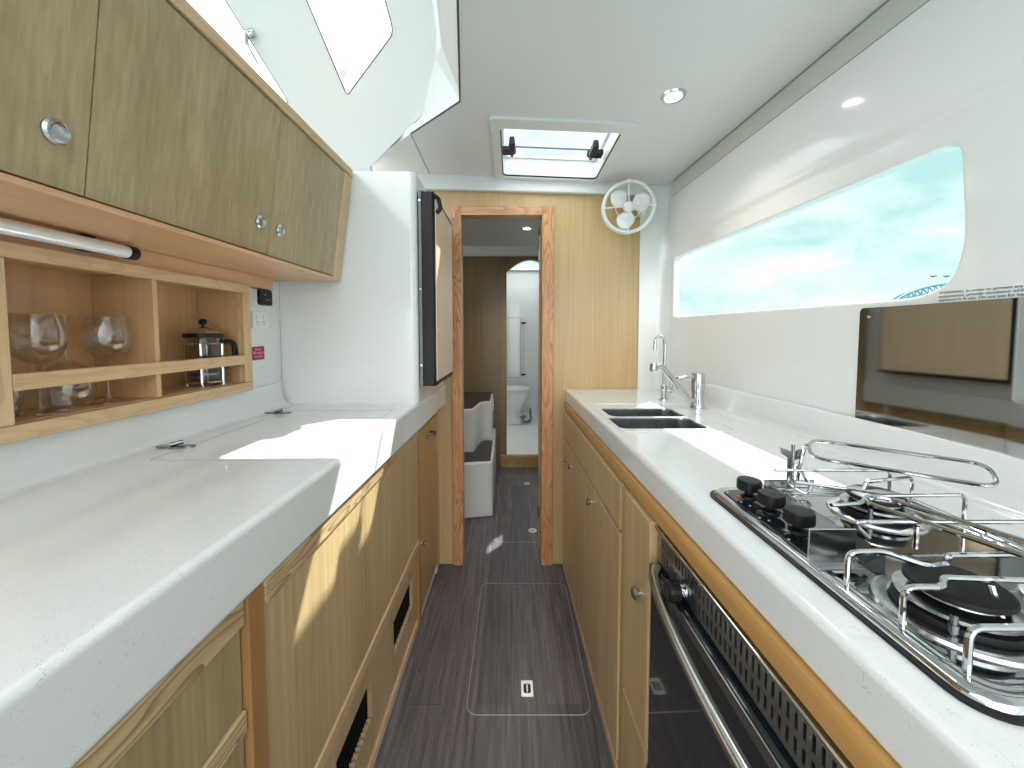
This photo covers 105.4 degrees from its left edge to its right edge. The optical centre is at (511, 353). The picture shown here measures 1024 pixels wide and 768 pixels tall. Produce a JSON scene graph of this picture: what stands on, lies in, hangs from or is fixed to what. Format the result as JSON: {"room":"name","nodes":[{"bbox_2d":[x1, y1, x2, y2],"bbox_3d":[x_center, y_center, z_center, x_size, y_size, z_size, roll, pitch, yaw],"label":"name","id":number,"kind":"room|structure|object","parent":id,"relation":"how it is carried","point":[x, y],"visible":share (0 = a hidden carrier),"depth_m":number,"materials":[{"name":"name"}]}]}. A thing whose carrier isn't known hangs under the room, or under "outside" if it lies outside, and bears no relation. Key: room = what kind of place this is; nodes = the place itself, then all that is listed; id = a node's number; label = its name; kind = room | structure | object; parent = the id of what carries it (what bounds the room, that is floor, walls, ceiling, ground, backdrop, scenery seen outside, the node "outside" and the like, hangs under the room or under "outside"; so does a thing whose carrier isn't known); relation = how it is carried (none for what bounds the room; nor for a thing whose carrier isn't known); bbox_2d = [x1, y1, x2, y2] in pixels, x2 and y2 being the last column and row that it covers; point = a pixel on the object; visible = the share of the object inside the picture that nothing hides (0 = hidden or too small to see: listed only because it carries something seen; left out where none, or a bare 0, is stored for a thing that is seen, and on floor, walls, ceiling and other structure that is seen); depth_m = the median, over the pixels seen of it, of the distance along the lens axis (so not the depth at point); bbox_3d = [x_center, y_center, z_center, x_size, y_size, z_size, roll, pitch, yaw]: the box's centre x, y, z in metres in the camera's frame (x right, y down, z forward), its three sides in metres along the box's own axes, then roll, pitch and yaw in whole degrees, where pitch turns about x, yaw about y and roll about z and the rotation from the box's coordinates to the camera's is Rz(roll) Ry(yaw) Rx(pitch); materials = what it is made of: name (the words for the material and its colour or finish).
{"room":"ship interior","nodes":[
{"label":"ship interior","id":0,"kind":"room"},
{"bbox_2d":[249,281,281,387],"bbox_3d":[-0.850,0.023,0.512,0.020,0.500,1.820,0,3,0],"label":"wall","id":1,"kind":"structure","parent":0,"point":[266,371],"depth_m":1.35,"materials":[{"name":"white paint"}]},
{"bbox_2d":[0,234,272,444],"bbox_3d":[-0.877,-0.041,0.716,0.156,0.358,1.235,0,3,0],"label":"display shelf","id":2,"kind":"object","parent":1,"relation":"attached to","point":[161,297],"visible":0.96,"depth_m":0.87,"materials":[{"name":"brown wood"}]},
{"bbox_2d":[8,313,23,417],"bbox_3d":[-0.893,0.022,0.661,0.079,0.182,0.079,0,3,0],"label":"wine glass","id":3,"kind":"object","parent":2,"relation":"on","point":[13,313],"visible":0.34,"depth_m":0.69,"materials":[{"name":"clear glass"}]},
{"bbox_2d":[11,371,23,417],"bbox_3d":[-0.893,0.066,0.663,0.079,0.094,0.079,0,3,0],"label":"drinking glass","id":4,"kind":"object","parent":2,"relation":"on","point":[11,371],"depth_m":0.69,"materials":[{"name":"clear glass"}]},
{"bbox_2d":[10,313,67,416],"bbox_3d":[-0.872,0.019,0.717,0.079,0.182,0.079,0,3,0],"label":"wine glass","id":5,"kind":"object","parent":2,"relation":"on","point":[57,410],"visible":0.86,"depth_m":0.72,"materials":[{"name":"clear glass"}]},
{"bbox_2d":[10,313,67,365],"bbox_3d":[-0.872,-0.025,0.715,0.079,0.094,0.079,0,3,0],"label":"bowl","id":6,"kind":"object","parent":5,"relation":"on","point":[35,313],"depth_m":0.73,"materials":[{"name":"clear glass"}]},
{"bbox_2d":[37,315,96,409],"bbox_3d":[-0.890,0.016,0.779,0.079,0.182,0.079,0,3,0],"label":"wine glass","id":7,"kind":"object","parent":2,"relation":"on","point":[47,316],"visible":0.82,"depth_m":0.77,"materials":[{"name":"clear glass"}]},
{"bbox_2d":[37,360,96,409],"bbox_3d":[-0.890,0.060,0.781,0.079,0.094,0.079,0,3,0],"label":"drinking glass","id":8,"kind":"object","parent":2,"relation":"on","point":[73,360],"depth_m":0.78,"materials":[{"name":"clear glass"}]},
{"bbox_2d":[78,316,130,404],"bbox_3d":[-0.866,0.013,0.834,0.079,0.182,0.079,0,3,0],"label":"wine glass","id":9,"kind":"object","parent":2,"relation":"on","point":[117,400],"visible":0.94,"depth_m":0.84,"materials":[{"name":"clear glass"}]},
{"bbox_2d":[78,316,130,360],"bbox_3d":[-0.866,-0.031,0.832,0.079,0.094,0.079,0,3,0],"label":"bowl","id":10,"kind":"object","parent":9,"relation":"on","point":[85,316],"depth_m":0.82,"materials":[{"name":"clear glass"}]},
{"bbox_2d":[182,319,236,386],"bbox_3d":[-0.867,-0.005,1.111,0.094,0.188,0.116,0,3,0],"label":"press","id":11,"kind":"object","parent":2,"relation":"on","point":[203,332],"visible":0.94,"depth_m":1.08,"materials":[{"name":"clear glass"}]},
{"bbox_2d":[0,382,290,499],"bbox_3d":[-0.818,0.194,0.511,0.045,0.084,1.800,0,3,0],"label":"backsplash","id":12,"kind":"structure","parent":1,"relation":"attached to","point":[34,463],"depth_m":0.81,"materials":[{"name":"white"}]},
{"bbox_2d":[0,0,352,280],"bbox_3d":[-0.700,-0.414,0.692,0.280,0.389,1.385,0,3,0],"label":"upper cabinet","id":13,"kind":"object","parent":1,"relation":"attached to","point":[135,123],"visible":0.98,"depth_m":0.67,"materials":[{"name":"brown wood"}]},
{"bbox_2d":[0,217,140,259],"bbox_3d":[-0.789,-0.190,0.450,0.044,0.033,0.718,0,3,0],"label":"light bar","id":14,"kind":"object","parent":13,"relation":"attached to","point":[81,242],"visible":1,"depth_m":0.68,"materials":[{"name":"white plastic"}]},
{"bbox_2d":[252,346,264,359],"bbox_3d":[-0.839,-0.001,1.290,0.002,0.044,0.061,0,3,0],"label":"plaque","id":15,"kind":"object","parent":1,"relation":"attached to","point":[257,352],"visible":1,"depth_m":1.29,"materials":[{"name":"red plastic"}]},
{"bbox_2d":[251,312,267,328],"bbox_3d":[-0.835,-0.109,1.293,0.011,0.053,0.077,0,3,0],"label":"power socket","id":16,"kind":"object","parent":1,"relation":"attached to","point":[258,319],"visible":0.97,"depth_m":1.28,"materials":[{"name":"white plastic"}]},
{"bbox_2d":[252,289,271,307],"bbox_3d":[-0.829,-0.182,1.298,0.023,0.060,0.072,0,3,0],"label":"control panel","id":17,"kind":"object","parent":1,"relation":"attached to","point":[262,298],"visible":1,"depth_m":1.28,"materials":[{"name":"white plastic"}]},
{"bbox_2d":[432,0,440,57],"bbox_3d":[-0.166,-1.256,0.357,0.250,0.872,2.051,0,3,-1],"label":"wall","id":18,"kind":"structure","parent":0,"point":[434,2],"depth_m":1.19,"materials":[{"name":"white plastic"}]},
{"bbox_2d":[225,0,287,102],"bbox_3d":[-1.296,-1.227,1.252,0.894,0.745,0.592,0,3,0],"label":"window","id":19,"kind":"structure","parent":18,"relation":"in","point":[248,33],"depth_m":1.35,"materials":[{"name":"grey"}]},
{"bbox_2d":[226,0,435,170],"bbox_3d":[-1.631,-1.201,1.283,2.738,1.117,0.889,0,3,0],"label":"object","id":20,"kind":"structure","parent":18,"relation":"attached to","point":[359,126],"depth_m":1.43,"materials":[{"name":"white"}]},
{"bbox_2d":[306,0,392,94],"bbox_3d":[-0.567,-1.275,1.160,0.309,0.639,0.536,1,3,20],"label":"window","id":21,"kind":"structure","parent":18,"relation":"in","point":[306,0],"depth_m":1.38,"materials":[{"name":"grey"}]},
{"bbox_2d":[413,0,458,123],"bbox_3d":[-0.171,-0.869,0.609,0.345,0.284,2.543,-1,3,-15],"label":"trim","id":22,"kind":"structure","parent":18,"relation":"attached to","point":[444,82],"depth_m":1.18,"materials":[{"name":"white plastic"}]},
{"bbox_2d":[411,0,460,133],"bbox_3d":[-0.083,-0.789,0.452,0.172,0.016,2.198,-1,3,-12],"label":"trim","id":23,"kind":"structure","parent":18,"relation":"attached to","point":[457,1],"depth_m":1.14,"materials":[{"name":"grey"}]},
{"bbox_2d":[436,412,439,570],"bbox_3d":[-0.608,0.680,1.976,0.464,0.836,0.063,0,3,0],"label":"wall pillar","id":24,"kind":"structure","parent":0,"point":[437,441],"depth_m":1.97,"materials":[{"name":"brown wood"}]},
{"bbox_2d":[373,467,613,767],"bbox_3d":[-0.100,1.175,0.993,2.200,0.050,5.060,0,3,0],"label":"floor","id":25,"kind":"structure","parent":0,"point":[430,724],"depth_m":1.27,"materials":[{"name":"grey wood"}]},
{"bbox_2d":[72,583,268,767],"bbox_3d":[-0.597,0.750,0.166,0.466,0.786,0.854,0,3,0],"label":"base cabinet","id":26,"kind":"object","parent":25,"relation":"on","point":[210,711],"visible":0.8,"depth_m":0.48,"materials":[{"name":"brown wood"}]},
{"bbox_2d":[262,430,419,767],"bbox_3d":[-0.597,0.712,1.068,0.467,0.806,0.946,0,3,0],"label":"base cabinet","id":27,"kind":"object","parent":25,"relation":"on","point":[341,624],"visible":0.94,"depth_m":0.87,"materials":[{"name":"brown wood"}]},
{"bbox_2d":[0,385,445,767],"bbox_3d":[-0.588,0.261,0.817,0.504,0.118,2.305,0,3,0],"label":"countertop","id":28,"kind":"structure","parent":27,"relation":"on","point":[111,575],"depth_m":0.49,"materials":[{"name":"white stone"}]},
{"bbox_2d":[279,171,443,403],"bbox_3d":[-0.591,-0.244,1.675,0.494,0.832,0.540,0,3,0],"label":"housing","id":29,"kind":"object","parent":28,"relation":"on","point":[353,339],"visible":0.77,"depth_m":1.41,"materials":[{"name":"white plastic"}]},
{"bbox_2d":[418,190,452,386],"bbox_3d":[-0.528,-0.244,1.641,0.544,0.715,0.428,0,3,0],"label":"fridge","id":30,"kind":"object","parent":29,"relation":"in","point":[434,225],"visible":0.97,"depth_m":1.44,"materials":[{"name":"grey"}]},
{"bbox_2d":[336,688,367,767],"bbox_3d":[-0.395,0.942,0.955,0.007,0.118,0.212,0,3,0],"label":"vent","id":31,"kind":"object","parent":27,"relation":"attached to","point":[348,755],"depth_m":0.97,"materials":[{"name":"black plastic"}]},
{"bbox_2d":[393,586,409,643],"bbox_3d":[-0.395,0.920,1.379,0.007,0.118,0.242,0,3,0],"label":"vent","id":32,"kind":"object","parent":27,"relation":"attached to","point":[401,618],"depth_m":1.38,"materials":[{"name":"black plastic"}]},
{"bbox_2d":[416,414,437,624],"bbox_3d":[-0.583,0.677,1.732,0.494,0.806,0.381,0,3,0],"label":"base cabinet","id":33,"kind":"object","parent":25,"relation":"on","point":[426,556],"visible":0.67,"depth_m":1.69,"materials":[{"name":"brown wood"}]},
{"bbox_2d":[464,392,495,517],"bbox_3d":[-0.513,0.706,2.922,0.775,0.685,1.038,0,3,0],"label":"steps","id":34,"kind":"structure","parent":25,"relation":"on","point":[479,432],"depth_m":2.69,"materials":[{"name":"white fibreglass gelcoat"},{"name":"dark vinyl"}]},
{"bbox_2d":[495,477,538,541],"bbox_3d":[0.100,1.055,2.749,0.403,0.006,1.023,0,3,0],"label":"floor hatch","id":35,"kind":"object","parent":25,"relation":"on","point":[517,507],"visible":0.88,"depth_m":2.64,"materials":[{"name":"grey wood"}]},
{"bbox_2d":[467,583,589,714],"bbox_3d":[0.053,1.118,1.548,0.400,0.006,0.648,0,3,0],"label":"floor hatch","id":36,"kind":"object","parent":25,"relation":"on","point":[526,660],"visible":1,"depth_m":1.45,"materials":[{"name":"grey wood"}]},
{"bbox_2d":[563,412,625,759],"bbox_3d":[0.516,0.701,1.500,0.547,0.782,0.967,0,3,0],"label":"base cabinet","id":37,"kind":"object","parent":25,"relation":"on","point":[592,537],"visible":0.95,"depth_m":1.25,"materials":[{"name":"brown wood"}]},
{"bbox_2d":[566,389,1023,767],"bbox_3d":[0.564,0.276,0.773,0.531,0.066,2.427,0,3,-1],"label":"countertop","id":38,"kind":"structure","parent":37,"relation":"on","point":[914,719],"depth_m":0.51,"materials":[{"name":"white stone"}]},
{"bbox_2d":[602,408,706,428],"bbox_3d":[0.458,0.285,1.327,0.282,0.139,0.320,0,3,0],"label":"sink","id":39,"kind":"object","parent":38,"relation":"in","point":[628,418],"visible":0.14,"depth_m":1.32,"materials":[{"name":"silver metal"}]},
{"bbox_2d":[653,335,672,399],"bbox_3d":[0.643,0.059,1.665,0.087,0.278,0.040,0,3,0],"label":"tap","id":40,"kind":"object","parent":38,"relation":"on","point":[664,389],"visible":0.98,"depth_m":1.66,"materials":[{"name":"silver metal"}]},
{"bbox_2d":[650,363,704,408],"bbox_3d":[0.616,0.121,1.447,0.240,0.177,0.052,-1,3,-19],"label":"mixer tap","id":41,"kind":"object","parent":38,"relation":"on","point":[696,399],"visible":1,"depth_m":1.46,"materials":[{"name":"silver metal"}]},
{"bbox_2d":[564,403,901,767],"bbox_3d":[0.307,0.327,0.791,0.038,0.036,2.346,0,3,-1],"label":"trim","id":42,"kind":"structure","parent":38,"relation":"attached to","point":[851,737],"depth_m":0.45,"materials":[{"name":"brown wood"}]},
{"bbox_2d":[710,439,1023,726],"bbox_3d":[0.522,0.213,0.458,0.355,0.096,0.492,0,3,0],"label":"cooktop","id":43,"kind":"object","parent":38,"relation":"in","point":[945,590],"visible":1,"depth_m":0.45,"materials":[{"name":"silver metal"}]},
{"bbox_2d":[618,485,658,767],"bbox_3d":[0.528,0.732,0.915,0.531,0.782,0.200,0,3,0],"label":"base cabinet","id":44,"kind":"object","parent":25,"relation":"on","point":[639,532],"visible":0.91,"depth_m":0.89,"materials":[{"name":"brown wood"}]},
{"bbox_2d":[463,257,538,466],"bbox_3d":[-0.130,0.069,3.463,2.140,1.900,0.030,0,3,0],"label":"wall","id":45,"kind":"structure","parent":0,"point":[481,275],"depth_m":3.43,"materials":[{"name":"brown oak veneer"}]},
{"bbox_2d":[463,246,538,256],"bbox_3d":[-0.130,-0.887,3.398,2.140,0.085,0.060,0,3,0],"label":"trim","id":46,"kind":"structure","parent":45,"relation":"attached to","point":[468,251],"depth_m":3.37,"materials":[{"name":"white"}]},
{"bbox_2d":[500,256,538,466],"bbox_3d":[0.156,0.083,3.434,0.518,1.875,0.030,0,3,0],"label":"door","id":47,"kind":"structure","parent":45,"relation":"in","point":[506,460],"depth_m":3.44,"materials":[{"name":"brown wood"}]},
{"bbox_2d":[507,416,537,453],"bbox_3d":[-0.050,0.899,4.338,1.100,0.050,1.630,0,3,0],"label":"floor","id":48,"kind":"structure","parent":0,"point":[522,438],"depth_m":4.11,"materials":[{"name":"white"}]},
{"bbox_2d":[507,385,531,424],"bbox_3d":[0.017,0.624,4.867,0.474,0.444,0.514,0,3,0],"label":"toilet","id":49,"kind":"object","parent":48,"relation":"on","point":[517,395],"visible":0.77,"depth_m":4.69,"materials":[{"name":"white ceramic"}]},
{"bbox_2d":[507,271,538,415],"bbox_3d":[-0.050,-0.025,4.305,1.160,2.000,1.660,0,3,0],"label":"wall","id":50,"kind":"structure","parent":0,"point":[522,286],"depth_m":5.08,"materials":[{"name":"white paint"}]},
{"bbox_2d":[507,317,525,376],"bbox_3d":[-0.084,-0.076,5.087,0.536,0.784,0.032,0,3,0],"label":"locker","id":51,"kind":"object","parent":50,"relation":"attached to","point":[513,323],"visible":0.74,"depth_m":5.09,"materials":[{"name":"white"}]},
{"bbox_2d":[509,267,538,270],"bbox_3d":[-0.050,-1.039,4.252,1.160,0.030,1.660,0,3,0],"label":"ceiling","id":52,"kind":"structure","parent":0,"point":[513,268],"depth_m":4.95,"materials":[{"name":"white paint"}]},
{"bbox_2d":[426,190,639,563],"bbox_3d":[-0.110,0.101,1.993,1.500,1.990,0.030,0,3,0],"label":"wall","id":53,"kind":"structure","parent":0,"point":[596,267],"depth_m":1.96,"materials":[{"name":"brown wood"}]},
{"bbox_2d":[372,571,434,767],"bbox_3d":[-0.411,1.164,0.436,0.058,0.030,3.150,0,3,0],"label":"baseboard","id":54,"kind":"structure","parent":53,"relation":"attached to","point":[434,571],"depth_m":1.36,"materials":[{"name":"brown wood"}]},
{"bbox_2d":[410,133,429,173],"bbox_3d":[-0.396,-0.861,1.697,0.004,0.004,0.380,0,3,-1],"label":"trim","id":55,"kind":"structure","parent":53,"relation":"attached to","point":[410,133],"depth_m":1.65,"materials":[{"name":"grey"}]},
{"bbox_2d":[451,206,553,564],"bbox_3d":[-0.048,0.176,2.139,0.510,1.825,0.346,0,3,0],"label":"door frame","id":56,"kind":"structure","parent":53,"relation":"in","point":[458,213],"depth_m":1.97,"materials":[{"name":"brown wood"}]},
{"bbox_2d":[417,174,646,195],"bbox_3d":[-0.100,-0.837,1.914,1.520,0.126,0.030,0,3,0],"label":"trim","id":57,"kind":"structure","parent":53,"relation":"attached to","point":[435,182],"depth_m":1.90,"materials":[{"name":"white"}]},
{"bbox_2d":[563,561,617,767],"bbox_3d":[0.542,1.149,0.736,0.508,0.029,2.562,0,3,-1],"label":"baseboard","id":58,"kind":"structure","parent":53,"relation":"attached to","point":[615,762],"depth_m":1.32,"materials":[{"name":"brown wood"}]},
{"bbox_2d":[372,0,886,245],"bbox_3d":[-0.130,-0.843,1.388,2.140,0.100,4.060,0,3,0],"label":"ceiling","id":59,"kind":"structure","parent":0,"point":[572,59],"depth_m":1.11,"materials":[{"name":"white"}]},
{"bbox_2d":[489,115,637,183],"bbox_3d":[0.182,-0.873,1.629,0.525,0.123,0.545,0,3,0],"label":"roof hatch","id":60,"kind":"object","parent":59,"relation":"attached to","point":[504,156],"visible":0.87,"depth_m":1.64,"materials":[{"name":"white plastic"}]},
{"bbox_2d":[660,88,686,103],"bbox_3d":[0.500,-0.795,1.208,0.076,0.007,0.076,0,3,0],"label":"recessed light","id":61,"kind":"object","parent":59,"relation":"in","point":[672,96],"visible":1,"depth_m":1.20,"materials":[{"name":"silver metal"}]},
{"bbox_2d":[637,182,671,389],"bbox_3d":[0.718,-0.265,1.939,0.165,1.126,0.100,0,3,0],"label":"wall","id":62,"kind":"structure","parent":0,"point":[655,250],"depth_m":1.94,"materials":[{"name":"white paint"}]},
{"bbox_2d":[601,179,656,234],"bbox_3d":[0.537,-0.679,1.847,0.240,0.246,0.170,0,3,0],"label":"fan","id":63,"kind":"object","parent":62,"relation":"attached to","point":[641,202],"visible":1,"depth_m":1.80,"materials":[{"name":"white plastic"}]},
{"bbox_2d":[646,526,854,767],"bbox_3d":[0.523,0.755,0.464,0.572,0.782,0.688,0,3,0],"label":"oven","id":64,"kind":"object","parent":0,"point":[716,701],"visible":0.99,"depth_m":0.56,"materials":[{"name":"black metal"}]},
{"bbox_2d":[669,0,1023,416],"bbox_3d":[0.849,-0.205,0.595,0.051,0.947,2.616,0,3,-3],"label":"wall","id":65,"kind":"structure","parent":0,"point":[807,357],"depth_m":0.92,"materials":[{"name":"white paint"}]},
{"bbox_2d":[672,0,929,195],"bbox_3d":[0.842,-0.722,0.613,0.035,0.082,2.505,0,3,-3],"label":"trim","id":66,"kind":"structure","parent":65,"relation":"attached to","point":[893,12],"depth_m":1.04,"materials":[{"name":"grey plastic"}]},
{"bbox_2d":[672,141,967,317],"bbox_3d":[0.814,-0.282,1.292,0.029,0.301,1.169,0,3,-3],"label":"trim","id":67,"kind":"structure","parent":65,"relation":"attached to","point":[944,147],"depth_m":0.97,"materials":[{"name":"white plastic"}]},
{"bbox_2d":[669,376,1023,518],"bbox_3d":[0.809,0.212,0.612,0.048,0.088,2.405,0,3,-3],"label":"backsplash","id":68,"kind":"structure","parent":65,"relation":"attached to","point":[800,422],"depth_m":0.84,"materials":[{"name":"white plastic"}]},
{"bbox_2d":[855,297,1023,459],"bbox_3d":[0.829,0.065,0.500,0.007,0.297,0.834,0,3,-2],"label":"mirror","id":69,"kind":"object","parent":65,"relation":"attached to","point":[951,371],"depth_m":0.73,"materials":[{"name":"grey mirror"}]},
{"bbox_2d":[937,283,1023,302],"bbox_3d":[0.831,-0.104,0.656,0.001,0.022,0.202,0,3,-3],"label":"label","id":70,"kind":"object","parent":65,"relation":"attached to","point":[1011,290],"visible":1,"depth_m":0.69,"materials":[{"name":"white paper"}]},
{"label":"outside","id":71,"kind":"structure","parent":0,"visible":0},
{"bbox_3d":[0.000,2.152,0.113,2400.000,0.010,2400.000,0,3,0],"label":"sea","id":72,"kind":"object","parent":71,"visible":0},
{"bbox_2d":[882,283,946,300],"bbox_3d":[97.500,-7.541,82.840,75.000,14.790,7.243,0,3,0],"label":"bridge","id":73,"kind":"structure","parent":72,"relation":"in","point":[903,295],"depth_m":80.73,"materials":[{"name":"blue paint"}]},
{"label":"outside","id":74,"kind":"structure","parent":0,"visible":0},
{"bbox_2d":[318,0,346,80],"bbox_3d":[-1.115,-1.870,2.384,0.400,1.921,0.075,0,3,0],"label":"rigging line","id":75,"kind":"object","parent":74,"point":[343,72],"visible":0.35,"depth_m":2.39,"materials":[{"name":"white"}]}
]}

